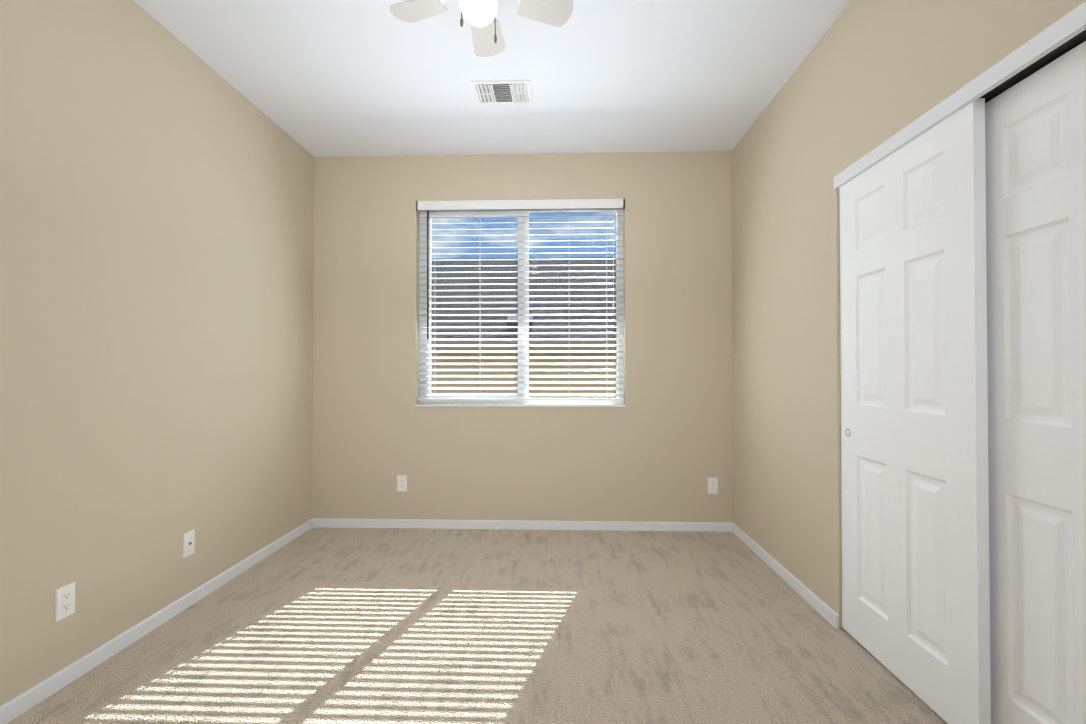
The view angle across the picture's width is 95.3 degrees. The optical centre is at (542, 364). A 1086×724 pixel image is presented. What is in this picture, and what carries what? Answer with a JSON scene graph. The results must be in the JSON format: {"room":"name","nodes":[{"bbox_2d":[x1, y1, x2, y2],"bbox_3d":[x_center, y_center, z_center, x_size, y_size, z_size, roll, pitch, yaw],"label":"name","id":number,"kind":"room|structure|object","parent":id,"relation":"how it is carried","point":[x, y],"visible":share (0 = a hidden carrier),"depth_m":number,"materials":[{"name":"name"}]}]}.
{"room":"empty bedroom","nodes":[
{"label":"empty bedroom","id":0,"kind":"room"},
{"bbox_2d":[0,0,315,705],"bbox_3d":[-1.842,-0.192,1.667,0.150,2.740,4.300,0,-1,2],"label":"wall","id":1,"kind":"structure","parent":0,"point":[208,304],"depth_m":2.12,"materials":[{"name":"beige paint"}]},
{"bbox_2d":[55,582,74,621],"bbox_3d":[-1.758,0.875,1.823,0.008,0.116,0.070,0,-1,2],"label":"outlet","id":2,"kind":"object","parent":1,"relation":"attached to","point":[64,601],"visible":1,"depth_m":1.82,"materials":[{"name":"white plastic"}]},
{"bbox_2d":[0,518,315,723],"bbox_3d":[-1.761,1.147,1.650,0.012,0.062,4.000,0,-1,2],"label":"baseboard","id":3,"kind":"structure","parent":1,"relation":"attached to","point":[19,705],"depth_m":2.08,"materials":[{"name":"white wood"}]},
{"bbox_2d":[183,529,194,557],"bbox_3d":[-1.735,0.881,2.432,0.014,0.116,0.070,0,-1,2],"label":"outlet","id":4,"kind":"object","parent":1,"relation":"attached to","point":[188,543],"visible":1,"depth_m":2.43,"materials":[{"name":"white plastic"}]},
{"bbox_2d":[7,527,947,723],"bbox_3d":[0.152,1.207,1.588,4.140,0.060,4.300,0,-1,2],"label":"floor","id":5,"kind":"structure","parent":0,"point":[320,625],"depth_m":2.09,"materials":[{"name":"carpet"}]},
{"bbox_2d":[134,0,850,156],"bbox_3d":[0.152,-1.623,1.618,4.140,0.120,4.300,0,-1,2],"label":"ceiling","id":6,"kind":"structure","parent":0,"point":[329,78],"depth_m":2.61,"materials":[{"name":"white paint"}]},
{"bbox_2d":[390,0,572,56],"bbox_3d":[-0.225,-1.346,1.750,0.667,0.430,0.644,0,-1,2],"label":"ceiling fan","id":7,"kind":"object","parent":6,"relation":"hanging from","point":[479,16],"visible":1,"depth_m":1.80,"materials":[{"name":"white"}]},
{"bbox_2d":[470,80,532,104],"bbox_3d":[-0.230,-1.542,2.820,0.330,0.016,0.230,0,-1,2],"label":"ceiling vent","id":8,"kind":"object","parent":6,"relation":"in","point":[503,92],"visible":1,"depth_m":2.81,"materials":[{"name":"white metal"}]},
{"bbox_2d":[312,151,731,521],"bbox_3d":[-0.157,-0.170,3.689,3.030,2.740,0.150,0,-1,2],"label":"wall","id":9,"kind":"structure","parent":0,"point":[652,458],"depth_m":3.61,"materials":[{"name":"beige paint"}]},
{"bbox_2d":[397,475,406,490],"bbox_3d":[-1.034,0.874,3.626,0.070,0.116,0.008,0,-1,2],"label":"outlet","id":10,"kind":"object","parent":9,"relation":"attached to","point":[401,482],"visible":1,"depth_m":3.62,"materials":[{"name":"white plastic"}]},
{"bbox_2d":[415,404,624,406],"bbox_3d":[-0.168,0.302,3.645,1.530,0.014,0.097,0,-1,2],"label":"window sill","id":11,"kind":"structure","parent":9,"relation":"attached to","point":[545,405],"depth_m":3.61,"materials":[{"name":"white wood"}]},
{"bbox_2d":[419,210,623,403],"bbox_3d":[-0.165,-0.445,3.731,1.530,1.510,0.062,0,-1,2],"label":"window","id":12,"kind":"structure","parent":9,"relation":"in","point":[520,232],"depth_m":3.72,"materials":[{"name":"white plastic"}]},
{"bbox_2d":[416,199,624,400],"bbox_3d":[-0.168,-0.466,3.647,1.526,1.467,0.084,0,-1,2],"label":"window blinds","id":13,"kind":"object","parent":12,"relation":"attached to","point":[479,206],"visible":0.92,"depth_m":3.65,"materials":[{"name":"white plastic"}]},
{"bbox_2d":[316,518,731,531],"bbox_3d":[-0.154,1.168,3.593,3.040,0.062,0.012,0,-1,2],"label":"baseboard","id":14,"kind":"structure","parent":9,"relation":"attached to","point":[320,522],"depth_m":3.59,"materials":[{"name":"white wood"}]},
{"bbox_2d":[708,477,717,493],"bbox_3d":[1.220,0.873,3.554,0.070,0.116,0.008,0,-1,2],"label":"outlet","id":15,"kind":"object","parent":9,"relation":"attached to","point":[712,485],"visible":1,"depth_m":3.55,"materials":[{"name":"white plastic"}]},
{"bbox_2d":[728,0,1085,628],"bbox_3d":[1.376,-0.193,1.564,0.150,2.740,4.300,0,-1,2],"label":"wall","id":16,"kind":"structure","parent":0,"point":[881,65],"depth_m":2.44,"materials":[{"name":"beige paint"}]},
{"bbox_2d":[732,522,838,628],"bbox_3d":[1.337,1.160,2.862,0.012,0.062,1.298,0,-1,2],"label":"baseboard","id":17,"kind":"structure","parent":16,"relation":"attached to","point":[830,615],"depth_m":2.64,"materials":[{"name":"white wood"}]},
{"bbox_2d":[839,98,990,723],"bbox_3d":[1.340,0.182,1.857,0.036,1.976,0.720,0,-1,2],"label":"closet door","id":18,"kind":"structure","parent":16,"relation":"in","point":[914,461],"depth_m":1.73,"materials":[{"name":"white wood"}]},
{"bbox_2d":[834,1,1085,188],"bbox_3d":[1.356,-0.829,1.549,0.119,0.054,1.388,0,-1,2],"label":"trim","id":19,"kind":"structure","parent":16,"relation":"attached to","point":[1066,33],"depth_m":1.43,"materials":[{"name":"white wood"}]},
{"bbox_2d":[985,41,1085,723],"bbox_3d":[1.375,0.176,1.220,0.036,1.973,0.720,0,-1,2],"label":"closet door","id":20,"kind":"structure","parent":16,"relation":"in","point":[1035,142],"depth_m":1.36,"materials":[{"name":"white wood"}]},
{"label":"outside","id":21,"kind":"structure","parent":0,"visible":0},
{"bbox_3d":[-1.124,2.244,21.704,60.000,0.200,35.849,0,-1,2],"label":"yard","id":22,"kind":"structure","parent":21,"visible":0},
{"bbox_2d":[431,257,616,397],"bbox_3d":[0.118,-0.438,13.664,21.800,4.991,10.985,0,-1,2],"label":"neighbouring house","id":23,"kind":"structure","parent":22,"relation":"on","point":[547,274],"depth_m":8.94,"materials":[{"name":"beige paint"}]}
]}

